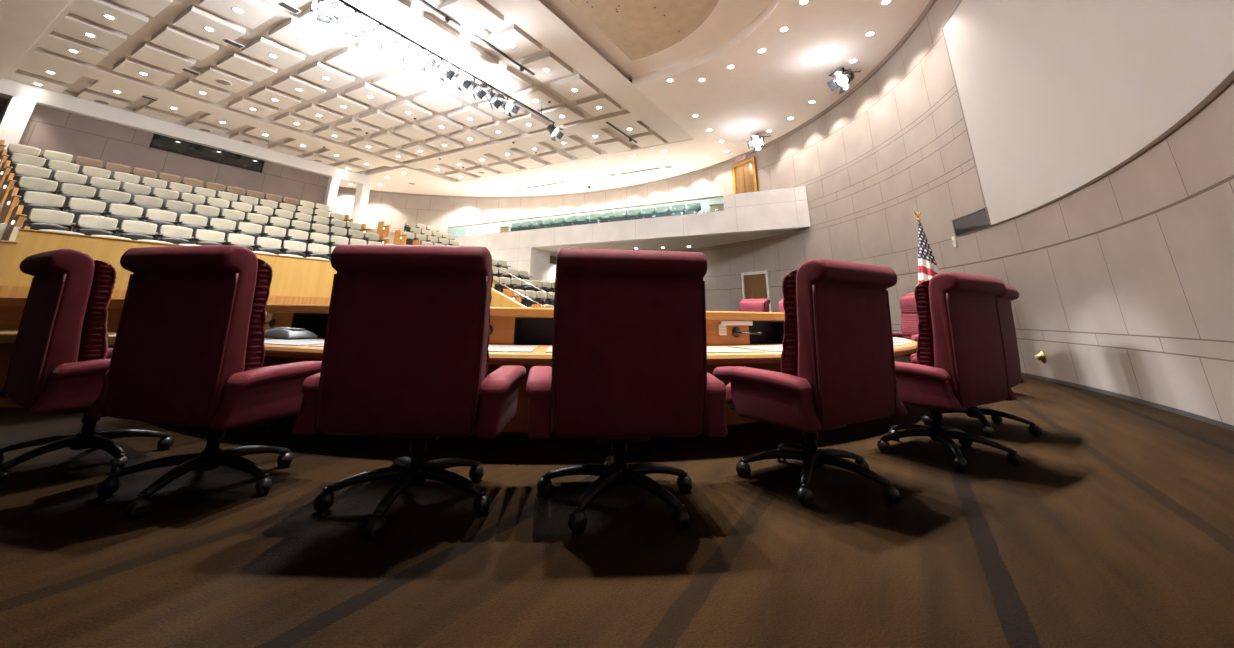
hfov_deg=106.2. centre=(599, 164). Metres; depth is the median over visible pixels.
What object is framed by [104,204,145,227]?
seat
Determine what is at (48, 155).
seat
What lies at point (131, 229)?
seat
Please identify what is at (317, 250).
seat
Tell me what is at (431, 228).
seat
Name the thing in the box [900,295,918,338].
cushion
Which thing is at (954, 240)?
wall plate
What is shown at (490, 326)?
microphone
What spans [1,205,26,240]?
end panel
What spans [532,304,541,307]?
end panel
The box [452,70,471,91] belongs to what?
stage light
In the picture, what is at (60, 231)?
seat
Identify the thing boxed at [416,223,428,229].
seat
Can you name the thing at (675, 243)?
ceiling
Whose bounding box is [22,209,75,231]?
seat
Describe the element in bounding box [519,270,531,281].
seat
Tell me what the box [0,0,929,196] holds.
ceiling
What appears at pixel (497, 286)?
seat
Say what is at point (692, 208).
seat
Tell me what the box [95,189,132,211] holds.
seat
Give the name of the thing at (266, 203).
seat
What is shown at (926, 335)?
cushion
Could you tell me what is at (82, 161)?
seat
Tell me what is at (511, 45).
recessed light
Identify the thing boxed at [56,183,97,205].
seat
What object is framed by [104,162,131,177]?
seat
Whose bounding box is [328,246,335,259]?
seat
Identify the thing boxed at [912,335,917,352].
chair
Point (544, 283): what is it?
seat
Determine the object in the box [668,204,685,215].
seat
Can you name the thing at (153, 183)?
seat
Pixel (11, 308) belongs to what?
desk
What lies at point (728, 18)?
ceiling
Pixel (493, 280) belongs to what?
handrail
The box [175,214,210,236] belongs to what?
seat
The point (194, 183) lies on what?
seat
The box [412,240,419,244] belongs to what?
end panel
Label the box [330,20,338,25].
recessed light
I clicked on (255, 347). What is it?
cushion
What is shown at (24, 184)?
seat
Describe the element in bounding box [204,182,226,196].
seat
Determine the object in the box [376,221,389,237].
end panel
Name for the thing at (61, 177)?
seat
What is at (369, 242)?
seat
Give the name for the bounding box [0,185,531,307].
floor
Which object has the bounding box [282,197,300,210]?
seat
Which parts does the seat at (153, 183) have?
backrest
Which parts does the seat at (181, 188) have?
backrest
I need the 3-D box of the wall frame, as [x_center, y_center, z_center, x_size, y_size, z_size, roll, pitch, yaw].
[-14.918,1.724,15.038,0.500,7.040,14.800,-10,-21,30]
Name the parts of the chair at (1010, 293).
leg, leg, leg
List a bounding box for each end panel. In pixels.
[0,140,5,151]
[0,149,8,168]
[0,160,12,188]
[0,173,16,204]
[0,188,20,223]
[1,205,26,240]
[344,214,353,226]
[361,224,370,237]
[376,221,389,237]
[379,234,389,244]
[393,230,406,244]
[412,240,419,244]
[500,226,509,232]
[503,289,521,303]
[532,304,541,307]
[708,203,723,211]
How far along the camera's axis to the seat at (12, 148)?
12.17 m
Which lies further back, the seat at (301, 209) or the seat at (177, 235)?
the seat at (301, 209)
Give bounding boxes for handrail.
[492,265,553,301]
[493,280,545,307]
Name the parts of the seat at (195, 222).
seat, backrest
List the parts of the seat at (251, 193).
backrest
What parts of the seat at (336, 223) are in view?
backrest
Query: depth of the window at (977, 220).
8.16 m
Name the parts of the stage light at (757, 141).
barn door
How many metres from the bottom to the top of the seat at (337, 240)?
0.745 m
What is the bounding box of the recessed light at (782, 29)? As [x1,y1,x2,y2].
[779,26,789,31]
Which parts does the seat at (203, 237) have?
seat, backrest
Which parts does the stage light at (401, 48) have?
barn door, barn door, barn door, barn door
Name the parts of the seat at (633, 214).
seat, backrest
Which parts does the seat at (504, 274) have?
backrest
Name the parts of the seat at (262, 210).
backrest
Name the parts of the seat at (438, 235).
backrest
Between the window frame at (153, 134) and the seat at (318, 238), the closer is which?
the seat at (318, 238)
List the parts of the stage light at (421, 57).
barn door, barn door, barn door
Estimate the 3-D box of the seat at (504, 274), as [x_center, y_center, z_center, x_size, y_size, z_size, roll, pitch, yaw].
[-3.719,4.371,18.017,0.360,0.745,0.580,-10,-21,30]
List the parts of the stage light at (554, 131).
barn door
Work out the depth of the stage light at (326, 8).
8.41 m
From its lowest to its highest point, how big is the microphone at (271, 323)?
0.076 m
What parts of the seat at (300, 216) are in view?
backrest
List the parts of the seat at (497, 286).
seat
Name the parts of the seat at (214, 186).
backrest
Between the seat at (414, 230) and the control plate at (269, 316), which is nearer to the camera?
the control plate at (269, 316)
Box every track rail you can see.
[419,0,460,26]
[474,34,534,74]
[606,122,636,142]
[621,168,659,173]
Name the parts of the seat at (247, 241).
backrest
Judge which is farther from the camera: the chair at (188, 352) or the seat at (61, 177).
the seat at (61, 177)
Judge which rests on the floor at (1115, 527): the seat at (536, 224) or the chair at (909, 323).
the chair at (909, 323)
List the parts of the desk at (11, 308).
panel, ledge panel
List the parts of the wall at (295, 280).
post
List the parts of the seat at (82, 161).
backrest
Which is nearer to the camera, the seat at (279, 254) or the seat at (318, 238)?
the seat at (279, 254)
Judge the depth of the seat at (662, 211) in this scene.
17.87 m
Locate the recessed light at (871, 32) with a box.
[864,31,875,36]
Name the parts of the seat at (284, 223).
backrest, seat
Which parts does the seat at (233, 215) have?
backrest, seat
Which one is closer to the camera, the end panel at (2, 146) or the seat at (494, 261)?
the end panel at (2, 146)
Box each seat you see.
[6,143,41,159]
[9,153,46,172]
[12,164,52,185]
[14,176,58,200]
[18,191,66,217]
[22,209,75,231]
[41,150,73,166]
[41,229,83,234]
[45,160,80,179]
[51,171,88,190]
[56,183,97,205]
[63,198,107,222]
[71,215,120,235]
[74,156,104,171]
[79,166,112,183]
[87,177,121,196]
[91,235,130,239]
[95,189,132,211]
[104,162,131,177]
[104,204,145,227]
[111,172,141,188]
[115,220,159,239]
[120,183,152,201]
[130,195,165,216]
[132,168,157,182]
[138,240,172,243]
[140,177,168,194]
[142,209,179,231]
[151,188,181,206]
[155,225,195,244]
[158,173,182,187]
[162,200,195,220]
[168,182,194,198]
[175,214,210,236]
[178,244,201,245]
[179,193,207,211]
[182,177,205,192]
[191,229,228,244]
[192,205,222,224]
[193,187,218,203]
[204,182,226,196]
[206,197,232,215]
[206,218,239,240]
[217,191,240,207]
[219,209,247,228]
[224,233,258,250]
[225,186,246,200]
[230,202,254,219]
[235,222,265,243]
[238,195,260,210]
[244,213,271,232]
[245,190,265,204]
[252,205,275,222]
[253,237,285,254]
[253,251,272,253]
[258,199,279,214]
[261,226,289,247]
[264,194,283,207]
[268,217,293,235]
[273,209,296,226]
[278,203,298,217]
[279,254,301,256]
[280,241,310,257]
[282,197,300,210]
[285,229,312,250]
[290,220,313,239]
[293,213,314,229]
[296,206,315,220]
[299,200,316,212]
[305,244,330,258]
[306,233,332,250]
[309,224,332,235]
[310,216,332,229]
[313,209,332,217]
[314,204,331,211]
[328,219,348,232]
[328,236,348,253]
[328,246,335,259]
[329,212,346,222]
[329,227,350,238]
[346,222,364,231]
[347,229,367,244]
[349,238,366,244]
[364,232,382,244]
[367,241,383,244]
[402,232,417,244]
[404,221,418,231]
[410,227,423,238]
[415,234,429,244]
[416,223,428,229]
[421,229,434,239]
[421,241,432,244]
[426,225,438,235]
[427,236,441,244]
[432,231,444,239]
[438,238,451,245]
[442,233,454,239]
[449,240,458,245]
[492,259,500,266]
[492,266,502,276]
[493,276,503,291]
[497,260,510,268]
[498,268,512,277]
[499,277,515,292]
[509,222,521,231]
[509,269,522,280]
[511,278,526,289]
[513,289,530,305]
[519,221,531,230]
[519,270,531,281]
[522,279,536,290]
[525,290,541,306]
[530,220,542,229]
[532,280,546,293]
[536,291,552,304]
[540,219,553,228]
[542,281,554,291]
[542,304,553,307]
[547,292,554,305]
[551,217,564,226]
[551,282,554,291]
[562,216,576,225]
[574,215,588,224]
[586,213,600,223]
[599,212,613,222]
[612,211,627,220]
[625,209,641,219]
[639,207,655,218]
[653,206,670,216]
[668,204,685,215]
[684,202,701,213]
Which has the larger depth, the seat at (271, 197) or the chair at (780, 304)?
the seat at (271, 197)
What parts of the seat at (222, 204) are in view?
backrest, seat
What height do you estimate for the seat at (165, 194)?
0.745 m
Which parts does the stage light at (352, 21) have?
barn door, barn door, barn door, barn door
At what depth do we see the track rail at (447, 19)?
9.78 m
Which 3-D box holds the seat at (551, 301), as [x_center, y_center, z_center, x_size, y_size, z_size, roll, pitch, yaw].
[-1.649,4.909,16.512,0.360,0.745,0.580,-10,-21,30]
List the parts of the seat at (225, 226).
seat, backrest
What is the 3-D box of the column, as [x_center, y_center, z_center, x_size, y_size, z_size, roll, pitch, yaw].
[-11.128,3.978,20.760,0.500,6.360,0.370,-10,-21,30]
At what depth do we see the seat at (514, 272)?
18.62 m
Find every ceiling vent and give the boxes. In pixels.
[140,95,157,100]
[180,68,200,75]
[223,39,244,48]
[277,1,300,13]
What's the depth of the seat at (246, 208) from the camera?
14.08 m
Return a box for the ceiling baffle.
[569,0,718,60]
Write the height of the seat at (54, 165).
0.745 m
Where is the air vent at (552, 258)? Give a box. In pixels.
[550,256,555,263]
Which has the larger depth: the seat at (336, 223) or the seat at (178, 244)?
the seat at (336, 223)
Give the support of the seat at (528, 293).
on the floor at (2, 225)
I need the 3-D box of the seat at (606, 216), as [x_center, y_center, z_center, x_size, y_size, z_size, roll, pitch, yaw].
[0.285,2.285,19.088,0.580,0.745,0.360,-10,-21,30]
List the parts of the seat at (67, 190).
seat, backrest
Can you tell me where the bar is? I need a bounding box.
[334,0,554,122]
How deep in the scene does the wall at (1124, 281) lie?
7.59 m
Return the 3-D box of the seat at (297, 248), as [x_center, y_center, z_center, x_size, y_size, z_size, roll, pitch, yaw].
[-7.748,2.290,11.733,0.360,0.745,0.580,-10,-21,30]
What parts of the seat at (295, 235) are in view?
seat, backrest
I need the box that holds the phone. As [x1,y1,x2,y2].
[265,327,317,339]
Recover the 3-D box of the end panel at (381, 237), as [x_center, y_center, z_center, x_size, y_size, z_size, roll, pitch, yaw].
[-7.741,2.821,16.458,0.640,0.740,0.095,-10,-21,30]
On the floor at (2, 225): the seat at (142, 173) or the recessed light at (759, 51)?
the seat at (142, 173)
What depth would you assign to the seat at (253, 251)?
10.17 m
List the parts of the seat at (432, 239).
backrest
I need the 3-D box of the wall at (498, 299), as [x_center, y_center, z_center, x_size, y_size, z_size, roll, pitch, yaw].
[-2.568,4.360,14.151,2.908,1.860,0.160,-10,-21,30]
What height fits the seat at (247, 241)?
0.745 m
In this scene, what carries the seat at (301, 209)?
on the floor at (2, 225)
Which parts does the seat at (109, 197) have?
seat, backrest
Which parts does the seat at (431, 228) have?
backrest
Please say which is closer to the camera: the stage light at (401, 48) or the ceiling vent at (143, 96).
the stage light at (401, 48)
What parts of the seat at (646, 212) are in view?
seat, backrest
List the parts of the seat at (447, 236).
backrest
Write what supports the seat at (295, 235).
on the floor at (2, 225)
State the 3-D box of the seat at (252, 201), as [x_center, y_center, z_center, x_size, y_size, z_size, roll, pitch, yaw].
[-11.575,1.375,15.230,0.360,0.745,0.580,-10,-21,30]
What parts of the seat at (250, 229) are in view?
seat, backrest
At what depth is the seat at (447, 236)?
22.12 m
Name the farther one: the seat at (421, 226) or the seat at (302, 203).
the seat at (421, 226)
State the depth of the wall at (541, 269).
20.23 m
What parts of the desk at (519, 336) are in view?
ledge panel, ledge panel, ledge panel, ledge panel, ledge panel, name strip, ledge panel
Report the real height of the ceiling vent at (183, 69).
0.022 m
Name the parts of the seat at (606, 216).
seat, backrest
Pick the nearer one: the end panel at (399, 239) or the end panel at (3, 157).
the end panel at (3, 157)
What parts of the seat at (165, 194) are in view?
seat, backrest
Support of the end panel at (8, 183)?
on the floor at (2, 225)
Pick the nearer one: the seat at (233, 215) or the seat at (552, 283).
the seat at (233, 215)
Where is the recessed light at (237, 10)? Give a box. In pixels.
[231,7,243,13]
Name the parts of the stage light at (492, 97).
barn door, barn door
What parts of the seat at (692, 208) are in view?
seat, backrest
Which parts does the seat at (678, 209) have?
seat, backrest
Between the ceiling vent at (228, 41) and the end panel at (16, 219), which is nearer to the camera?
the end panel at (16, 219)
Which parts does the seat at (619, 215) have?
seat, backrest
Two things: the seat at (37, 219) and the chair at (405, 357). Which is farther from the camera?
the seat at (37, 219)
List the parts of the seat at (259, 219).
backrest, seat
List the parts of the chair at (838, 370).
leg, armrest, leg, leg, leg, leg, armrest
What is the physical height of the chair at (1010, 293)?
1.070 m
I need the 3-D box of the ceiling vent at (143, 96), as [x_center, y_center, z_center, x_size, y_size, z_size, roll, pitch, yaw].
[-13.622,-2.020,14.005,0.200,0.022,0.380,-10,-21,30]
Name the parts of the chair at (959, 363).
leg, leg, armrest, leg, leg, leg, armrest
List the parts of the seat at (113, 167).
backrest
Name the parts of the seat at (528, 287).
backrest, seat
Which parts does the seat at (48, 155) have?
backrest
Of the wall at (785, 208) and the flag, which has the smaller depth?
the flag
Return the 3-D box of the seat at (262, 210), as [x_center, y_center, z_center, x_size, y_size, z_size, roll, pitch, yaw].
[-10.540,1.644,14.478,0.360,0.745,0.580,-10,-21,30]
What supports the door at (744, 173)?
in the wall at (1124, 281)
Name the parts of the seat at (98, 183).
seat, backrest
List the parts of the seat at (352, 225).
backrest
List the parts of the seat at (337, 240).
backrest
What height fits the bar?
0.499 m
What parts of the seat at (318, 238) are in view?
backrest, seat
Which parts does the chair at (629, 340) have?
armrest, leg, leg, leg, leg, leg, armrest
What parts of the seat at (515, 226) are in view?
seat, backrest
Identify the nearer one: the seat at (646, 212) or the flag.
the flag
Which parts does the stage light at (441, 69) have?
barn door, barn door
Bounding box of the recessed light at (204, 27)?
[203,26,215,31]
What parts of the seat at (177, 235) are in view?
seat, backrest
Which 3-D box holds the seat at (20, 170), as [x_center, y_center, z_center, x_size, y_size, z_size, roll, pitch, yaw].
[-13.036,0.355,10.585,0.360,0.745,0.580,-10,-21,30]
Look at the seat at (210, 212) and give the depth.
12.33 m
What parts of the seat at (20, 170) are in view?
seat, backrest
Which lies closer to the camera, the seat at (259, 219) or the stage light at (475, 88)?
the stage light at (475, 88)
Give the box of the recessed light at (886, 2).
[879,0,891,5]
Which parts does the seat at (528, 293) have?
backrest, seat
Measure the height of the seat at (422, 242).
0.745 m
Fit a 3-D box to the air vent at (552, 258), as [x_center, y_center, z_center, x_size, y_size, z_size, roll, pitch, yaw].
[-1.800,4.453,21.410,0.045,0.330,1.620,-10,-21,30]
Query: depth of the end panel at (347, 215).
17.98 m
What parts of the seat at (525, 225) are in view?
seat, backrest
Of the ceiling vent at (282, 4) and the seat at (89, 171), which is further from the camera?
the seat at (89, 171)
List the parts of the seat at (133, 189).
seat, backrest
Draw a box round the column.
[351,184,370,223]
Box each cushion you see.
[77,260,116,361]
[244,258,269,370]
[726,383,733,404]
[740,301,764,311]
[783,270,797,376]
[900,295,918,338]
[917,280,934,366]
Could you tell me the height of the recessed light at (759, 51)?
0.018 m
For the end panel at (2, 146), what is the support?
on the floor at (2, 225)
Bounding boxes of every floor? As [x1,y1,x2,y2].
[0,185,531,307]
[0,356,1233,647]
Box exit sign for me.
[736,154,745,161]
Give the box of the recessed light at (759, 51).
[757,48,766,53]
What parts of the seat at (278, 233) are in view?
seat, backrest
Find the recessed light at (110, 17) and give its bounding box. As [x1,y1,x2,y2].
[102,14,116,19]
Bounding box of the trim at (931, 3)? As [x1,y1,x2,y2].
[338,0,936,198]
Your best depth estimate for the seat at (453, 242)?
20.87 m
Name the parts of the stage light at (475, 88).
barn door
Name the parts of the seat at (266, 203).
backrest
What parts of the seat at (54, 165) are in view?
seat, backrest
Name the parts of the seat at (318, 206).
backrest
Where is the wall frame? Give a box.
[0,78,370,216]
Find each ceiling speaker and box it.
[93,99,110,104]
[198,128,211,131]
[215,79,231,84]
[351,127,362,130]
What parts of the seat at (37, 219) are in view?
seat, backrest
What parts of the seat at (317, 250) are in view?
seat, backrest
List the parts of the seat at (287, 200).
backrest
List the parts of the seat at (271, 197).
backrest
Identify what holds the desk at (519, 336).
on the floor at (1115, 527)
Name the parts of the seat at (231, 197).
backrest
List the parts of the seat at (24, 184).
seat, backrest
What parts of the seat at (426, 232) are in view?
backrest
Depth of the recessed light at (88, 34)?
10.79 m
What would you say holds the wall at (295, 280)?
on the floor at (1115, 527)
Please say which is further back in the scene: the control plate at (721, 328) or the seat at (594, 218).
the seat at (594, 218)
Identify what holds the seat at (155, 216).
on the floor at (2, 225)
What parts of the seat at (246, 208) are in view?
backrest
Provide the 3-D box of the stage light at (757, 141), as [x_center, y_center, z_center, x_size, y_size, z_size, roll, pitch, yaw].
[5.418,-0.755,15.778,0.810,0.671,0.543,18,-24,-42]
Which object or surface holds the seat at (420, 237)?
on the floor at (2, 225)
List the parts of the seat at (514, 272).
backrest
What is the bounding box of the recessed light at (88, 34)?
[83,32,96,37]
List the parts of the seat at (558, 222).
seat, backrest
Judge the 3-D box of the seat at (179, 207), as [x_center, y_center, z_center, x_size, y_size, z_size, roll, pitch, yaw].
[-10.754,1.269,11.779,0.360,0.745,0.580,-10,-21,30]
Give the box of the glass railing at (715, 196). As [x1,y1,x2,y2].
[448,196,722,235]
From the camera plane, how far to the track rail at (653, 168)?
20.17 m
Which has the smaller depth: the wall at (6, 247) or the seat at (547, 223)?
the wall at (6, 247)
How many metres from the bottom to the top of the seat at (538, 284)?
0.745 m
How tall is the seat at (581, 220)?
0.745 m
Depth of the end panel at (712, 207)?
16.73 m
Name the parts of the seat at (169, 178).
backrest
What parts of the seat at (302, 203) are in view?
backrest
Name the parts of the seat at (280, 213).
backrest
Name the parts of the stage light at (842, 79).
barn door, barn door, barn door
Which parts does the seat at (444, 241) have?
backrest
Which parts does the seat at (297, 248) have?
backrest, seat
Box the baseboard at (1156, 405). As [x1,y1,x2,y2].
[1021,372,1233,430]
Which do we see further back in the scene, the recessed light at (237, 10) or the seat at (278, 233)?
the seat at (278, 233)
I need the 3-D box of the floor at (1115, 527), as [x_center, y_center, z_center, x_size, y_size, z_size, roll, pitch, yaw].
[-1.145,4.052,9.875,41.000,0.120,35.000,-10,-21,30]
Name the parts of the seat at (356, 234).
backrest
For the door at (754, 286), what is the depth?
16.23 m
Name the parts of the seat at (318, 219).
backrest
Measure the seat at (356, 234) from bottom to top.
0.745 m
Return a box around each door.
[732,157,758,193]
[741,270,772,311]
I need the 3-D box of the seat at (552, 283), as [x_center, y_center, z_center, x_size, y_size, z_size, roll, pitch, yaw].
[-1.748,5.124,18.724,0.360,0.745,0.580,-10,-21,30]
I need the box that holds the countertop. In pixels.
[0,329,116,345]
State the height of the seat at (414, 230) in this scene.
0.745 m
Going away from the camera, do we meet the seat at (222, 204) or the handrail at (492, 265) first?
the seat at (222, 204)
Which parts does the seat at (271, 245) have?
seat, backrest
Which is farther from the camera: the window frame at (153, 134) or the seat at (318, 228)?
the window frame at (153, 134)
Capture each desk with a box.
[0,297,123,407]
[262,304,916,432]
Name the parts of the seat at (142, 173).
backrest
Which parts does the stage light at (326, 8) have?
barn door, barn door, barn door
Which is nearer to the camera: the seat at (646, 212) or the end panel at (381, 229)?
the seat at (646, 212)
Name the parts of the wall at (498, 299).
panel, cap rail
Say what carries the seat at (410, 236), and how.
on the floor at (2, 225)
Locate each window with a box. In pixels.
[151,134,262,171]
[952,207,990,236]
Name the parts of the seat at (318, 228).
backrest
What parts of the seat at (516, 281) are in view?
backrest, seat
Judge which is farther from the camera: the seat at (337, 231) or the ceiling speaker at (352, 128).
the ceiling speaker at (352, 128)
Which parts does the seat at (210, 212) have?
backrest, seat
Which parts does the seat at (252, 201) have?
backrest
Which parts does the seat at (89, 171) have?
seat, backrest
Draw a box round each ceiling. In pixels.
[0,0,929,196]
[532,209,810,252]
[539,0,770,79]
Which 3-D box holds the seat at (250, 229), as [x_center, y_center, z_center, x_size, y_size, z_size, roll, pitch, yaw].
[-9.095,1.860,11.999,0.360,0.745,0.580,-10,-21,30]
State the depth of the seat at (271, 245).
11.31 m
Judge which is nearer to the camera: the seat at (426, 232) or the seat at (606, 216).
the seat at (606, 216)
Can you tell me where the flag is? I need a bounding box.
[914,210,939,283]
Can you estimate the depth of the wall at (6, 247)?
6.50 m
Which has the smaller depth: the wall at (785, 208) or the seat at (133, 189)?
the seat at (133, 189)
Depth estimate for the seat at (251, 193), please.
16.57 m
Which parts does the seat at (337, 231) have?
backrest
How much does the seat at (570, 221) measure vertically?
0.745 m
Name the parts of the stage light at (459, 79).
barn door, barn door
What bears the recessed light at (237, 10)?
in the ceiling at (158, 39)
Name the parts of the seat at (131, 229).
seat, backrest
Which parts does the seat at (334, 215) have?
backrest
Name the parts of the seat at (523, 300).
backrest, seat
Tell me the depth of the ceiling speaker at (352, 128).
16.11 m
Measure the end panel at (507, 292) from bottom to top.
0.740 m
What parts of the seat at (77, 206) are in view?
seat, backrest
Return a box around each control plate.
[266,314,272,321]
[718,324,726,334]
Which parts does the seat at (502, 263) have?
backrest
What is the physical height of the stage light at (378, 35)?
0.580 m
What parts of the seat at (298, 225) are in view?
backrest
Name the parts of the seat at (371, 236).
backrest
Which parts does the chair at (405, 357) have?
armrest, leg, leg, leg, leg, leg, armrest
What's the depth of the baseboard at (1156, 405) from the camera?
4.75 m
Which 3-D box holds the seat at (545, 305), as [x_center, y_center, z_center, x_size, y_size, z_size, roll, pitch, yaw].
[-1.551,4.695,14.300,0.360,0.745,0.580,-10,-21,30]
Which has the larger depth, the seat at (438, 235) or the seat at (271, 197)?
the seat at (438, 235)
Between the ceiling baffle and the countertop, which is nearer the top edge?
the ceiling baffle
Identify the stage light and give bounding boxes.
[310,0,339,23]
[339,10,366,36]
[366,24,391,49]
[390,36,414,60]
[413,48,435,71]
[432,59,454,81]
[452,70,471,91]
[468,78,487,100]
[484,88,504,109]
[501,97,519,116]
[547,123,563,141]
[747,134,770,151]
[827,68,861,93]
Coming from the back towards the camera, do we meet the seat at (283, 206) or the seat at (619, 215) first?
the seat at (619, 215)
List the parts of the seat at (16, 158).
seat, backrest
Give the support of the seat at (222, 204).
on the floor at (2, 225)
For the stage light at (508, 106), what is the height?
0.572 m
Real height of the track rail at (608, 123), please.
0.120 m
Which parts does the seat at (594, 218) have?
seat, backrest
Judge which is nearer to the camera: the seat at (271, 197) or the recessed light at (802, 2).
the recessed light at (802, 2)
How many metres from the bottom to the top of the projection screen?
3.740 m
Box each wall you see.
[0,226,336,314]
[0,240,16,281]
[18,104,328,207]
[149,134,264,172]
[334,0,1233,425]
[452,186,810,276]
[490,277,527,307]
[529,248,556,282]
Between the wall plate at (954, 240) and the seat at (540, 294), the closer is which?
the wall plate at (954, 240)
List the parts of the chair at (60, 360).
armrest, leg, leg, armrest, leg, leg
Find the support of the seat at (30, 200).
on the floor at (2, 225)
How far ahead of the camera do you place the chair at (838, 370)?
2.24 m
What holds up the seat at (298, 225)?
on the floor at (2, 225)
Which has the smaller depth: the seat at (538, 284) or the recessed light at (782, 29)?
the recessed light at (782, 29)
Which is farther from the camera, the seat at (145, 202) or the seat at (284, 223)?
the seat at (284, 223)
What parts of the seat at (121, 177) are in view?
seat, backrest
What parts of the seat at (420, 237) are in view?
backrest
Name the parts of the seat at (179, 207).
seat, backrest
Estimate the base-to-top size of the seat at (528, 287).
0.745 m
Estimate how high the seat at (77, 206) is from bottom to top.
0.745 m
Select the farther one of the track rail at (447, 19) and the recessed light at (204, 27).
the recessed light at (204, 27)
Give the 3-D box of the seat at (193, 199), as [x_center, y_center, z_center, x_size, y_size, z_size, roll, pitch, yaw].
[-11.476,1.161,13.018,0.360,0.745,0.580,-10,-21,30]
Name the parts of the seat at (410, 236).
backrest, seat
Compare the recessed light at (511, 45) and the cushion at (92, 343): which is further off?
the recessed light at (511, 45)
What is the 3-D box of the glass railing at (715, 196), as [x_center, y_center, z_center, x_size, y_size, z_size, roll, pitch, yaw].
[-1.630,2.332,19.413,13.850,0.545,0.050,-10,-21,30]
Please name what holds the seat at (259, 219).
on the floor at (2, 225)
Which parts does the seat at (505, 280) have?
backrest, seat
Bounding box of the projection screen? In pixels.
[942,0,1233,224]
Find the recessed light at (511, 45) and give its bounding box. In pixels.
[507,43,515,47]
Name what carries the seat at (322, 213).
on the floor at (2, 225)
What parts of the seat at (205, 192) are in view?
backrest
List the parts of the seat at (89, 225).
seat, backrest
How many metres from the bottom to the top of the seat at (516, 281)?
0.745 m
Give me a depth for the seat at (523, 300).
15.14 m
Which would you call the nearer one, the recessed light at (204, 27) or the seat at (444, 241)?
the recessed light at (204, 27)
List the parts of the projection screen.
edge trim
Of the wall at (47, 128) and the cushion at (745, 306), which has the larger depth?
the wall at (47, 128)
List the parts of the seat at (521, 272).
backrest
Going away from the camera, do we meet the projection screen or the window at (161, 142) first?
the projection screen
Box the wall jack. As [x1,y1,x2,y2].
[1035,351,1046,362]
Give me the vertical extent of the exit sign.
0.170 m
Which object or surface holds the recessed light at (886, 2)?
in the ceiling at (158, 39)
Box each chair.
[0,249,173,485]
[86,245,321,518]
[292,244,525,540]
[526,248,727,533]
[713,258,906,506]
[739,299,769,311]
[778,299,783,312]
[877,272,1023,471]
[892,293,918,356]
[910,285,1042,437]
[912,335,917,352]
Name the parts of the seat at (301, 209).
backrest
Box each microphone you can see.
[265,319,274,326]
[489,325,492,334]
[733,327,761,336]
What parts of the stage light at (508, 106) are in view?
barn door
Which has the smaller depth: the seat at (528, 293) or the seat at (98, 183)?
the seat at (98, 183)
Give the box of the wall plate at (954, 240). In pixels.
[951,236,957,246]
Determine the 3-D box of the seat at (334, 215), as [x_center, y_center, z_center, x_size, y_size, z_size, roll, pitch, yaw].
[-10.015,2.181,17.663,0.360,0.745,0.580,-10,-21,30]
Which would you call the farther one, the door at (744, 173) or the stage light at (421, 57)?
the door at (744, 173)
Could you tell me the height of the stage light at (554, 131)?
0.583 m
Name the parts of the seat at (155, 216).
seat, backrest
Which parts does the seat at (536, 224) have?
seat, backrest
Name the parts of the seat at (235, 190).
backrest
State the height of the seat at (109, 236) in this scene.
0.745 m
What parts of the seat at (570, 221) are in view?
seat, backrest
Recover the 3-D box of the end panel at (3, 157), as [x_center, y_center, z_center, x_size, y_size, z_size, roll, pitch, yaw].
[-14.266,-0.022,11.002,0.864,0.740,0.095,-10,-21,30]
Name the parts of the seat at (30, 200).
seat, backrest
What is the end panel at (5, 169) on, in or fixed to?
on the floor at (2, 225)
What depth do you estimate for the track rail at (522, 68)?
11.32 m
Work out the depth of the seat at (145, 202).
11.35 m
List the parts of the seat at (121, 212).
seat, backrest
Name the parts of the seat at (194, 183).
backrest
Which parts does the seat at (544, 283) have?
backrest, seat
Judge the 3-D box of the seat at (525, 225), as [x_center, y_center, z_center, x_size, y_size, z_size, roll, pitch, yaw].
[-3.421,2.920,21.255,0.580,0.745,0.360,-10,-21,30]
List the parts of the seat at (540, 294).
backrest, seat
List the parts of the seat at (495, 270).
backrest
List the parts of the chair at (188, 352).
armrest, leg, leg, leg, leg, armrest, height lever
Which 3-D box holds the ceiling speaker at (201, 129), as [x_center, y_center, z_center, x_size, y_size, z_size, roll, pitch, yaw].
[-14.018,-1.244,16.445,0.380,0.022,0.380,-10,-21,30]
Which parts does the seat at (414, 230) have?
backrest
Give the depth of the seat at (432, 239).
19.89 m
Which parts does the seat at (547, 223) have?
seat, backrest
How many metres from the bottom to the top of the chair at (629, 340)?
1.070 m
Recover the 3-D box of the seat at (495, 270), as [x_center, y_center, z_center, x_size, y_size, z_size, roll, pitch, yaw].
[-4.030,4.210,17.531,0.360,0.745,0.580,-10,-21,30]
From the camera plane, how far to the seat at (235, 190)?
16.09 m
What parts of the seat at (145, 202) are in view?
seat, backrest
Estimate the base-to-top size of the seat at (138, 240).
0.745 m
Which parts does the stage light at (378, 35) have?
barn door, barn door, barn door, barn door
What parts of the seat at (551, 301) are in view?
backrest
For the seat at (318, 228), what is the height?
0.745 m
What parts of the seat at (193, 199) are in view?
backrest, seat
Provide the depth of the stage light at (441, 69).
10.56 m
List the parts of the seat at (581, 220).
seat, backrest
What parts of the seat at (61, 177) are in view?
seat, backrest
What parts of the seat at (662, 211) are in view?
seat, backrest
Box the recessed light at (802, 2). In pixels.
[798,0,809,5]
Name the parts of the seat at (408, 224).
backrest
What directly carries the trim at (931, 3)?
attached to the wall at (1124, 281)
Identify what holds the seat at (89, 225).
on the floor at (2, 225)
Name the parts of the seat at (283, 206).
backrest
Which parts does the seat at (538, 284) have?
backrest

